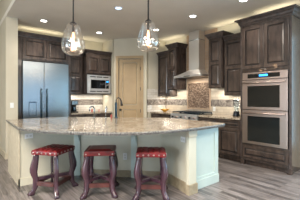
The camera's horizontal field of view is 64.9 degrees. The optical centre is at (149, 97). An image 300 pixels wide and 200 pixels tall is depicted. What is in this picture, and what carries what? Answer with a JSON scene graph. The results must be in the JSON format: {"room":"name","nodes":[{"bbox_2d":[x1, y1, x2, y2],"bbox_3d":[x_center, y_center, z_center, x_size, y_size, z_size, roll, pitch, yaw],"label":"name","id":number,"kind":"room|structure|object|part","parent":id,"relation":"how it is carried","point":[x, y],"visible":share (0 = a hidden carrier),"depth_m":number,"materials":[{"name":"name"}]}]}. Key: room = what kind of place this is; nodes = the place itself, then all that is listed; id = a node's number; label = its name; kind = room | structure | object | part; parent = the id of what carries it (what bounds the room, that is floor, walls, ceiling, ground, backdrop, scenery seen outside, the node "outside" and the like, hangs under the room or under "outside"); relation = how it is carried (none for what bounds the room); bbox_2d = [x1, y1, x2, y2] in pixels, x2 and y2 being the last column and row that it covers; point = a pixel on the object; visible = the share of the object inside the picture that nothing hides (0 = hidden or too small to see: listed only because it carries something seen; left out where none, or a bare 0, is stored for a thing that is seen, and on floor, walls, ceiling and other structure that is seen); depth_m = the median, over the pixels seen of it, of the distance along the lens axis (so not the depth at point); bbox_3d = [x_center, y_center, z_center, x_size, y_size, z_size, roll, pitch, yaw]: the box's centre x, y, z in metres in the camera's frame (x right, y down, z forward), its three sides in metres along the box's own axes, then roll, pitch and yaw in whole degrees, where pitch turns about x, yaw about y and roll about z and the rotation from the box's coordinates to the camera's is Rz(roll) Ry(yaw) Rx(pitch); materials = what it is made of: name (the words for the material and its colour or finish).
{"room":"kitchen","nodes":[
{"label":"kitchen","id":0,"kind":"room"},
{"bbox_2d":[0,0,17,152],"bbox_3d":[-0.457,-0.670,2.013,0.230,4.000,11.100,0,0,-39],"label":"wall","id":1,"kind":"structure","parent":0,"point":[9,26],"depth_m":5.21,"materials":[{"name":"paint"}]},
{"bbox_2d":[0,147,7,159],"bbox_3d":[-3.460,1.265,5.696,0.245,0.130,1.375,0,0,-39],"label":"baseboard","id":2,"kind":"structure","parent":1,"relation":"attached to","point":[5,155],"depth_m":5.27,"materials":[{"name":"beige wood"}]},
{"bbox_2d":[18,29,102,111],"bbox_3d":[-2.573,-0.220,6.845,2.580,3.100,0.130,0,0,-39],"label":"wall","id":3,"kind":"structure","parent":0,"point":[77,45],"depth_m":7.16,"materials":[{"name":"paint"}]},
{"bbox_2d":[71,52,83,93],"bbox_3d":[-2.205,-0.690,6.780,0.460,1.160,0.405,0,0,-39],"label":"upper cabinet","id":4,"kind":"object","parent":3,"relation":"attached to","point":[76,61],"visible":0.64,"depth_m":6.69,"materials":[{"name":"brown wood"}]},
{"bbox_3d":[-2.205,-1.230,6.780,0.460,0.080,0.405,0,0,-39],"label":"crown molding","id":5,"kind":"part","parent":4,"relation":"part of","materials":[{"name":"brown wood"}]},
{"bbox_2d":[71,94,102,111],"bbox_3d":[-2.016,0.069,7.206,1.260,0.678,0.012,0,0,-39],"label":"backsplash","id":6,"kind":"structure","parent":3,"relation":"attached to","point":[85,101],"depth_m":7.29,"materials":[{"name":"tile"}]},
{"bbox_2d":[76,49,111,94],"bbox_3d":[-1.669,-0.740,7.074,0.873,1.260,0.625,0,0,-39],"label":"upper cabinet","id":7,"kind":"object","parent":3,"relation":"attached to","point":[95,62],"visible":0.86,"depth_m":6.81,"materials":[{"name":"brown wood"}]},
{"bbox_3d":[-1.631,-0.960,6.777,0.378,0.500,0.022,0,0,-39],"label":"door","id":8,"kind":"part","parent":7,"relation":"part of","materials":[{"name":"brown wood"}]},
{"bbox_3d":[-1.669,-1.325,7.074,0.873,0.090,0.625,0,0,-39],"label":"crown molding","id":9,"kind":"part","parent":7,"relation":"part of","materials":[{"name":"brown wood"}]},
{"bbox_2d":[87,75,110,93],"bbox_3d":[-1.631,-0.398,7.081,0.744,0.530,0.537,0,0,-39],"label":"microwave oven","id":10,"kind":"object","parent":7,"relation":"in","point":[97,84],"visible":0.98,"depth_m":6.87,"materials":[{"name":"grey metal"}]},
{"bbox_3d":[-1.470,-0.398,6.883,0.644,0.320,0.014,0,0,-39],"label":"door","id":11,"kind":"part","parent":10,"relation":"part of","materials":[{"name":"metal"}]},
{"bbox_3d":[-1.333,-0.960,7.019,0.378,0.500,0.022,0,0,-39],"label":"door","id":12,"kind":"part","parent":7,"relation":"part of","materials":[{"name":"brown wood"}]},
{"bbox_2d":[114,38,146,117],"bbox_3d":[-0.586,-0.220,7.056,0.990,3.100,0.100,0,0,6],"label":"wall","id":13,"kind":"structure","parent":0,"point":[128,46],"depth_m":7.00,"materials":[{"name":"paint"}]},
{"bbox_2d":[116,56,142,117],"bbox_3d":[-0.605,0.040,7.015,0.830,2.580,0.106,0,0,6],"label":"door","id":14,"kind":"structure","parent":13,"relation":"in","point":[130,69],"depth_m":7.03,"materials":[{"name":"beige paint"}]},
{"bbox_2d":[103,39,165,117],"bbox_3d":[-0.532,-0.220,7.364,2.214,3.100,0.642,0,0,5],"label":"wall","id":15,"kind":"structure","parent":0,"point":[152,45],"depth_m":7.15,"materials":[{"name":"paint"}]},
{"bbox_2d":[147,89,165,111],"bbox_3d":[0.203,0.069,7.193,0.728,0.678,0.012,0,0,-39],"label":"backsplash","id":16,"kind":"structure","parent":15,"relation":"attached to","point":[157,102],"depth_m":7.14,"materials":[{"name":"tile"}]},
{"bbox_2d":[0,0,299,42],"bbox_3d":[1.161,-1.820,3.328,4.400,0.100,11.100,0,0,-39],"label":"ceiling","id":17,"kind":"structure","parent":0,"point":[172,19],"depth_m":5.04,"materials":[{"name":"paint"}]},
{"bbox_2d":[61,0,84,55],"bbox_3d":[-1.203,-1.214,3.700,0.360,1.108,0.360,0,0,-39],"label":"pendant light","id":18,"kind":"object","parent":17,"relation":"hanging from","point":[72,23],"visible":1,"depth_m":3.69,"materials":[{"name":"clear glass"}]},
{"bbox_3d":[-1.203,-0.910,3.700,0.360,0.500,0.360,0,0,-39],"label":"lamp shade","id":19,"kind":"part","parent":18,"relation":"part of","materials":[{"name":"clear glass"}]},
{"bbox_2d":[137,0,159,51],"bbox_3d":[-0.026,-1.234,3.600,0.345,1.068,0.345,0,0,-39],"label":"pendant light","id":20,"kind":"object","parent":17,"relation":"hanging from","point":[147,21],"visible":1,"depth_m":3.58,"materials":[{"name":"clear glass"}]},
{"bbox_3d":[-0.026,-0.930,3.600,0.345,0.460,0.345,0,0,-39],"label":"lamp shade","id":21,"kind":"part","parent":20,"relation":"part of","materials":[{"name":"clear glass"}]},
{"bbox_2d":[0,154,299,199],"bbox_3d":[-0.740,1.380,1.783,9.300,0.100,11.100,0,0,-39],"label":"floor","id":22,"kind":"structure","parent":0,"point":[237,181],"depth_m":3.47,"materials":[{"name":"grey wood"}]},
{"bbox_2d":[22,60,68,118],"bbox_3d":[-2.746,0.212,6.087,1.085,2.195,0.749,0,0,-39],"label":"refrigerator","id":23,"kind":"object","parent":22,"relation":"on","point":[45,86],"visible":0.52,"depth_m":5.81,"materials":[{"name":"grey metal"}]},
{"bbox_3d":[-2.807,0.158,5.678,0.468,2.065,0.063,0,0,-39],"label":"door","id":24,"kind":"part","parent":23,"relation":"part of","materials":[{"name":"metal"}]},
{"bbox_3d":[-2.633,0.275,5.738,0.028,1.010,0.065,0,0,-39],"label":"handle","id":25,"kind":"part","parent":23,"relation":"part of","materials":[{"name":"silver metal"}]},
{"bbox_3d":[-2.386,0.158,6.020,0.603,2.065,0.063,0,0,-39],"label":"door","id":26,"kind":"part","parent":23,"relation":"part of","materials":[{"name":"metal"}]},
{"bbox_2d":[18,31,72,118],"bbox_3d":[-2.755,-0.110,6.121,1.365,2.880,0.725,0,0,-39],"label":"tall cabinet","id":27,"kind":"object","parent":22,"relation":"on","point":[34,47],"visible":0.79,"depth_m":5.79,"materials":[{"name":"brown wood"}]},
{"bbox_3d":[-3.256,-0.060,5.762,0.095,2.780,0.650,0,0,-39],"label":"panel","id":28,"kind":"part","parent":27,"relation":"part of","materials":[{"name":"brown wood"}]},
{"bbox_3d":[-2.787,-1.180,5.709,0.535,0.500,0.022,0,0,-39],"label":"door","id":29,"kind":"part","parent":27,"relation":"part of","materials":[{"name":"brown wood"}]},
{"bbox_3d":[-2.755,-1.500,6.121,1.365,0.100,0.725,0,0,-39],"label":"crown molding","id":30,"kind":"part","parent":27,"relation":"part of","materials":[{"name":"brown wood"}]},
{"bbox_3d":[-2.367,-1.180,6.050,0.535,0.500,0.022,0,0,-39],"label":"door","id":31,"kind":"part","parent":27,"relation":"part of","materials":[{"name":"brown wood"}]},
{"bbox_3d":[-2.334,-0.060,6.511,0.070,2.780,0.650,0,0,-39],"label":"panel","id":32,"kind":"part","parent":27,"relation":"part of","materials":[{"name":"brown wood"}]},
{"bbox_2d":[27,144,78,199],"bbox_3d":[-1.380,1.012,3.401,0.493,0.635,0.543,0,0,14],"label":"bar stool","id":33,"kind":"object","parent":22,"relation":"on","point":[53,150],"visible":1,"depth_m":3.24,"materials":[{"name":"brown wood"}]},
{"bbox_3d":[-1.605,1.054,3.244,0.144,0.553,0.054,0,0,-31],"label":"leg","id":34,"kind":"part","parent":33,"relation":"part of","materials":[{"name":"brown wood"}]},
{"bbox_3d":[-1.425,1.175,3.222,0.261,0.052,0.032,0,0,14],"label":"rail","id":35,"kind":"part","parent":33,"relation":"part of","materials":[{"name":"brown wood"}]},
{"bbox_3d":[-1.506,1.054,3.644,0.054,0.553,0.144,0,0,-31],"label":"leg","id":36,"kind":"part","parent":33,"relation":"part of","materials":[{"name":"brown wood"}]},
{"bbox_3d":[-1.380,0.735,3.401,0.396,0.080,0.446,0,0,14],"label":"seat","id":37,"kind":"part","parent":33,"relation":"part of","materials":[{"name":"red leather"}]},
{"bbox_3d":[-1.253,1.054,3.157,0.054,0.553,0.144,0,0,-31],"label":"leg","id":38,"kind":"part","parent":33,"relation":"part of","materials":[{"name":"brown wood"}]},
{"bbox_3d":[-1.225,1.175,3.361,0.032,0.052,0.311,0,0,14],"label":"rail","id":39,"kind":"part","parent":33,"relation":"part of","materials":[{"name":"brown wood"}]},
{"bbox_3d":[-1.154,1.054,3.557,0.144,0.553,0.054,0,0,-31],"label":"leg","id":40,"kind":"part","parent":33,"relation":"part of","materials":[{"name":"brown wood"}]},
{"bbox_2d":[71,113,111,116],"bbox_3d":[-1.827,0.891,6.957,1.270,0.878,0.608,0,0,-39],"label":"base cabinet","id":41,"kind":"object","parent":22,"relation":"on","point":[100,114],"visible":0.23,"depth_m":6.72,"materials":[{"name":"brown wood"}]},
{"bbox_3d":[-1.963,0.540,6.469,0.405,0.150,0.022,0,0,-39],"label":"drawer","id":42,"kind":"part","parent":41,"relation":"part of","materials":[{"name":"brown wood"}]},
{"bbox_2d":[71,111,111,114],"bbox_3d":[-1.823,0.430,6.953,1.270,0.040,0.622,0,0,-39],"label":"countertop","id":43,"kind":"structure","parent":41,"relation":"on","point":[83,112],"depth_m":6.73,"materials":[{"name":"stone"}]},
{"bbox_2d":[71,100,77,112],"bbox_3d":[-2.143,0.234,6.634,0.182,0.350,0.220,0,0,-39],"label":"coffee maker","id":44,"kind":"object","parent":43,"relation":"on","point":[74,103],"visible":0.84,"depth_m":6.55,"materials":[{"name":"black plastic"}]},
{"bbox_3d":[-1.642,0.540,6.730,0.405,0.150,0.022,0,0,-39],"label":"drawer","id":45,"kind":"part","parent":41,"relation":"part of","materials":[{"name":"brown wood"}]},
{"bbox_3d":[-1.321,0.540,6.990,0.405,0.150,0.022,0,0,-39],"label":"drawer","id":46,"kind":"part","parent":41,"relation":"part of","materials":[{"name":"brown wood"}]},
{"bbox_2d":[80,145,118,199],"bbox_3d":[-0.695,1.014,3.350,0.503,0.633,0.523,0,0,-5],"label":"bar stool","id":47,"kind":"object","parent":22,"relation":"on","point":[88,174],"visible":1,"depth_m":3.16,"materials":[{"name":"brown wood"}]},
{"bbox_3d":[-0.863,1.054,3.138,0.054,0.553,0.144,0,0,40],"label":"leg","id":48,"kind":"part","parent":47,"relation":"part of","materials":[{"name":"brown wood"}]},
{"bbox_3d":[-0.898,1.054,3.529,0.144,0.553,0.054,0,0,40],"label":"leg","id":49,"kind":"part","parent":47,"relation":"part of","materials":[{"name":"brown wood"}]},
{"bbox_3d":[-0.680,1.175,3.177,0.271,0.052,0.032,0,0,-5],"label":"rail","id":50,"kind":"part","parent":47,"relation":"part of","materials":[{"name":"brown wood"}]},
{"bbox_3d":[-0.695,0.742,3.350,0.402,0.066,0.422,0,0,-5],"label":"seat","id":51,"kind":"part","parent":47,"relation":"part of","materials":[{"name":"red leather"}]},
{"bbox_3d":[-0.491,1.054,3.171,0.144,0.553,0.054,0,0,40],"label":"leg","id":52,"kind":"part","parent":47,"relation":"part of","materials":[{"name":"brown wood"}]},
{"bbox_3d":[-0.526,1.054,3.562,0.054,0.553,0.144,0,0,40],"label":"leg","id":53,"kind":"part","parent":47,"relation":"part of","materials":[{"name":"brown wood"}]},
{"bbox_2d":[8,123,218,195],"bbox_3d":[-0.725,0.886,4.080,3.700,0.888,1.413,0,0,8],"label":"kitchen island","id":54,"kind":"object","parent":22,"relation":"on","point":[192,165],"visible":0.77,"depth_m":3.72,"materials":[{"name":"paint"}]},
{"bbox_2d":[25,133,32,138],"bbox_3d":[-1.864,0.585,3.633,0.116,0.076,0.008,0,0,-39],"label":"power outlet","id":55,"kind":"object","parent":54,"relation":"attached to","point":[30,135],"visible":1,"depth_m":3.63,"materials":[{"name":"white plastic"}]},
{"bbox_2d":[6,117,224,135],"bbox_3d":[-0.720,0.419,3.985,2.654,0.042,2.970,0,0,-39],"label":"island countertop","id":56,"kind":"structure","parent":54,"relation":"on","point":[98,126],"depth_m":3.42,"materials":[{"name":"stone"}]},
{"bbox_2d":[114,97,122,117],"bbox_3d":[-0.624,0.190,4.718,0.176,0.416,0.068,0,0,1],"label":"kitchen faucet","id":57,"kind":"object","parent":56,"relation":"on","point":[121,103],"visible":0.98,"depth_m":4.70,"materials":[{"name":"grey metal"}]},
{"bbox_3d":[0.576,0.865,3.283,0.155,0.650,0.049,0,0,-39],"label":"post","id":58,"kind":"part","parent":54,"relation":"part of","materials":[{"name":"paint"}]},
{"bbox_3d":[0.582,1.260,3.278,0.182,0.140,0.064,0,0,-39],"label":"post","id":59,"kind":"part","parent":54,"relation":"part of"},
{"bbox_3d":[0.842,0.821,3.570,0.610,0.758,0.020,0,0,-39],"label":"panel","id":60,"kind":"part","parent":54,"relation":"part of","materials":[{"name":"paint"}]},
{"bbox_2d":[132,147,169,199],"bbox_3d":[0.016,1.012,3.260,0.493,0.635,0.463,0,0,0],"label":"bar stool","id":61,"kind":"object","parent":22,"relation":"on","point":[141,152],"visible":1,"depth_m":3.09,"materials":[{"name":"brown wood"}]},
{"bbox_3d":[-0.167,1.054,3.095,0.144,0.553,0.054,0,0,-45],"label":"leg","id":62,"kind":"part","parent":61,"relation":"part of","materials":[{"name":"brown wood"}]},
{"bbox_3d":[0.016,0.735,3.260,0.396,0.080,0.366,0,0,0],"label":"seat","id":63,"kind":"part","parent":61,"relation":"part of","materials":[{"name":"red leather"}]},
{"bbox_3d":[0.014,1.175,3.116,0.261,0.052,0.032,0,0,0],"label":"rail","id":64,"kind":"part","parent":61,"relation":"part of","materials":[{"name":"brown wood"}]},
{"bbox_3d":[0.196,1.054,3.092,0.054,0.553,0.144,0,0,-45],"label":"leg","id":65,"kind":"part","parent":61,"relation":"part of","materials":[{"name":"brown wood"}]},
{"bbox_2d":[151,113,170,117],"bbox_3d":[0.530,0.891,6.880,0.608,0.878,0.870,0,0,-39],"label":"base cabinet","id":66,"kind":"object","parent":22,"relation":"on","point":[153,115],"visible":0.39,"depth_m":6.70,"materials":[{"name":"brown wood"}]},
{"bbox_3d":[0.171,0.540,6.859,0.022,0.150,0.412,0,0,-39],"label":"drawer","id":67,"kind":"part","parent":66,"relation":"part of","materials":[{"name":"brown wood"}]},
{"bbox_2d":[150,111,174,114],"bbox_3d":[0.527,0.430,6.877,0.622,0.040,0.880,0,0,-39],"label":"countertop","id":68,"kind":"structure","parent":66,"relation":"on","point":[156,112],"depth_m":6.67,"materials":[{"name":"stone"}]},
{"bbox_3d":[0.435,0.540,6.533,0.022,0.150,0.412,0,0,-39],"label":"drawer","id":69,"kind":"part","parent":66,"relation":"part of","materials":[{"name":"brown wood"}]},
{"bbox_2d":[171,110,212,120],"bbox_3d":[1.062,0.842,6.150,0.694,0.977,0.905,0,0,-39],"label":"range","id":70,"kind":"object","parent":22,"relation":"on","point":[188,115],"visible":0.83,"depth_m":5.98,"materials":[{"name":"metal"}]},
{"bbox_3d":[0.854,0.487,5.981,0.050,0.165,0.905,0,0,-39],"label":"knob panel","id":71,"kind":"part","parent":70,"relation":"part of","materials":[{"name":"metal"}]},
{"bbox_2d":[175,112,212,114],"bbox_3d":[1.091,0.399,6.173,0.580,0.010,0.885,0,0,-39],"label":"cooktop","id":72,"kind":"object","parent":70,"relation":"in","point":[176,113],"depth_m":5.97,"materials":[{"name":"black metal"}]},
{"bbox_2d":[199,117,219,157],"bbox_3d":[1.562,0.891,5.612,0.608,0.878,0.520,0,0,-39],"label":"base cabinet","id":73,"kind":"object","parent":22,"relation":"on","point":[200,118],"visible":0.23,"depth_m":5.38,"materials":[{"name":"brown wood"}]},
{"bbox_3d":[1.334,0.540,5.427,0.022,0.150,0.482,0,0,-39],"label":"drawer","id":74,"kind":"part","parent":73,"relation":"part of","materials":[{"name":"brown wood"}]},
{"bbox_2d":[218,118,239,161],"bbox_3d":[1.899,0.891,5.196,0.608,0.878,0.540,0,0,-39],"label":"base cabinet","id":75,"kind":"object","parent":22,"relation":"on","point":[229,134],"visible":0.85,"depth_m":5.00,"materials":[{"name":"brown wood"}]},
{"bbox_2d":[198,114,239,119],"bbox_3d":[1.725,0.430,5.403,0.622,0.040,1.060,0,0,-39],"label":"countertop","id":76,"kind":"structure","parent":75,"relation":"on","point":[219,116],"depth_m":5.23,"materials":[{"name":"stone"}]},
{"bbox_2d":[233,99,239,115],"bbox_3d":[1.943,0.216,5.308,0.154,0.385,0.171,0,0,0],"label":"blender","id":77,"kind":"object","parent":76,"relation":"on","point":[235,113],"visible":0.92,"depth_m":5.26,"materials":[{"name":"grey metal"}]},
{"bbox_3d":[1.672,0.540,5.012,0.022,0.150,0.502,0,0,-39],"label":"drawer","id":78,"kind":"part","parent":75,"relation":"part of","materials":[{"name":"brown wood"}]},
{"bbox_3d":[1.672,0.915,5.012,0.022,0.560,0.502,0,0,-39],"label":"door","id":79,"kind":"part","parent":75,"relation":"part of","materials":[{"name":"brown wood"}]},
{"bbox_2d":[234,4,299,174],"bbox_3d":[2.344,-0.120,4.592,0.700,2.900,1.130,0,0,-39],"label":"tall cabinet","id":80,"kind":"object","parent":22,"relation":"on","point":[270,40],"visible":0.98,"depth_m":4.26,"materials":[{"name":"brown wood"}]},
{"bbox_3d":[1.996,-0.985,4.589,0.022,0.830,0.425,0,0,-39],"label":"door","id":81,"kind":"part","parent":80,"relation":"part of","materials":[{"name":"brown wood"}]},
{"bbox_2d":[242,69,288,148],"bbox_3d":[2.321,0.198,4.573,0.659,1.385,0.840,0,0,-39],"label":"double wall oven","id":82,"kind":"object","parent":80,"relation":"in","point":[265,95],"visible":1,"depth_m":4.36,"materials":[{"name":"grey metal"}]},
{"bbox_3d":[2.091,0.290,4.386,0.065,0.028,0.780,0,0,-39],"label":"handle","id":83,"kind":"part","parent":82,"relation":"part of","materials":[{"name":"metal"}]},
{"bbox_3d":[2.091,-0.290,4.386,0.065,0.028,0.780,0,0,-39],"label":"handle","id":84,"kind":"part","parent":82,"relation":"part of","materials":[{"name":"metal"}]},
{"bbox_3d":[2.111,-0.425,4.415,0.002,0.080,0.600,0,0,-39],"label":"control glass","id":85,"kind":"part","parent":82,"relation":"part of","materials":[{"name":"black glass"}]},
{"bbox_3d":[2.128,0.562,4.416,0.034,0.655,0.840,0,0,-39],"label":"oven door","id":86,"kind":"part","parent":82,"relation":"part of","materials":[{"name":"metal"}]},
{"bbox_3d":[2.128,-0.060,4.416,0.034,0.570,0.840,0,0,-39],"label":"oven door","id":87,"kind":"part","parent":82,"relation":"part of","materials":[{"name":"metal"}]},
{"bbox_3d":[2.130,-0.425,4.418,0.029,0.140,0.840,0,0,-39],"label":"control panel","id":88,"kind":"part","parent":82,"relation":"part of","materials":[{"name":"metal"}]},
{"bbox_3d":[2.133,1.058,4.420,0.022,0.235,0.850,0,0,-39],"label":"drawer","id":89,"kind":"part","parent":80,"relation":"part of","materials":[{"name":"brown wood"}]},
{"bbox_3d":[2.344,-1.505,4.592,0.700,0.130,1.130,0,0,-39],"label":"crown molding","id":90,"kind":"part","parent":80,"relation":"part of","materials":[{"name":"brown wood"}]},
{"bbox_3d":[2.269,-0.985,4.253,0.022,0.830,0.425,0,0,-39],"label":"door","id":91,"kind":"part","parent":80,"relation":"part of","materials":[{"name":"brown wood"}]},
{"bbox_2d":[166,23,239,114],"bbox_3d":[3.430,-0.220,3.921,0.130,3.100,9.160,0,0,-39],"label":"wall","id":92,"kind":"structure","parent":0,"point":[234,28],"depth_m":5.87,"materials":[{"name":"paint"}]},
{"bbox_2d":[156,50,176,95],"bbox_3d":[0.499,-0.715,7.096,0.385,1.310,0.503,0,0,-39],"label":"upper cabinet","id":93,"kind":"object","parent":92,"relation":"attached to","point":[163,90],"visible":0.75,"depth_m":6.99,"materials":[{"name":"brown wood"}]},
{"bbox_3d":[0.499,-1.325,7.096,0.385,0.090,0.503,0,0,-39],"label":"crown molding","id":94,"kind":"part","parent":93,"relation":"part of","materials":[{"name":"brown wood"}]},
{"bbox_3d":[0.396,-0.666,7.010,0.022,1.188,0.454,0,0,-39],"label":"door","id":95,"kind":"part","parent":93,"relation":"part of","materials":[{"name":"brown wood"}]},
{"bbox_2d":[165,42,187,89],"bbox_3d":[0.751,-0.880,6.738,0.445,1.280,0.490,0,0,-39],"label":"upper cabinet","id":96,"kind":"object","parent":92,"relation":"attached to","point":[176,51],"visible":1,"depth_m":6.61,"materials":[{"name":"brown wood"}]},
{"bbox_3d":[0.624,-0.821,6.634,0.022,1.138,0.304,0,0,-39],"label":"door","id":97,"kind":"part","parent":96,"relation":"part of","materials":[{"name":"brown wood"}]},
{"bbox_3d":[0.751,-1.465,6.738,0.445,0.110,0.490,0,0,-39],"label":"crown molding","id":98,"kind":"part","parent":96,"relation":"part of","materials":[{"name":"brown wood"}]},
{"bbox_2d":[174,30,208,78],"bbox_3d":[1.135,-1.149,6.225,0.501,1.231,0.930,0,0,-39],"label":"range hood","id":99,"kind":"object","parent":92,"relation":"attached to","point":[196,38],"visible":0.85,"depth_m":6.18,"materials":[{"name":"metal"}]},
{"bbox_2d":[187,81,210,109],"bbox_3d":[1.308,-0.065,6.391,0.020,0.750,0.800,0,0,-39],"label":"mosaic panel","id":100,"kind":"object","parent":92,"relation":"attached to","point":[198,93],"visible":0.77,"depth_m":6.36,"materials":[{"name":"brown tile"}]},
{"bbox_2d":[187,28,217,81],"bbox_3d":[1.373,-1.020,6.341,0.012,1.500,1.030,0,0,-39],"label":"wall","id":101,"kind":"structure","parent":92,"relation":"attached to","point":[214,29],"depth_m":6.22,"materials":[{"name":"beige paint"}]},
{"bbox_2d":[166,89,239,114],"bbox_3d":[1.407,0.069,6.298,0.012,0.678,2.880,0,0,-39],"label":"backsplash","id":102,"kind":"structure","parent":92,"relation":"attached to","point":[223,105],"depth_m":6.00,"materials":[{"name":"tile"}]},
{"bbox_2d":[204,30,233,88],"bbox_3d":[1.650,-0.875,5.632,0.445,1.290,0.520,0,0,-39],"label":"upper cabinet","id":103,"kind":"object","parent":92,"relation":"attached to","point":[216,42],"visible":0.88,"depth_m":5.48,"materials":[{"name":"brown wood"}]},
{"bbox_3d":[1.522,-0.816,5.528,0.022,1.148,0.334,0,0,-39],"label":"door","id":104,"kind":"part","parent":103,"relation":"part of","materials":[{"name":"brown wood"}]},
{"bbox_3d":[1.650,-1.465,5.632,0.445,0.110,0.520,0,0,-39],"label":"crown molding","id":105,"kind":"part","parent":103,"relation":"part of","materials":[{"name":"brown wood"}]},
{"bbox_2d":[223,33,239,95],"bbox_3d":[1.978,-0.728,5.277,0.385,1.345,0.565,0,0,-39],"label":"upper cabinet","id":106,"kind":"object","parent":92,"relation":"attached to","point":[231,42],"visible":0.52,"depth_m":5.24,"materials":[{"name":"brown wood"}]},
{"bbox_3d":[1.978,-1.355,5.277,0.385,0.090,0.565,0,0,-39],"label":"crown molding","id":107,"kind":"part","parent":106,"relation":"part of","materials":[{"name":"brown wood"}]}
]}

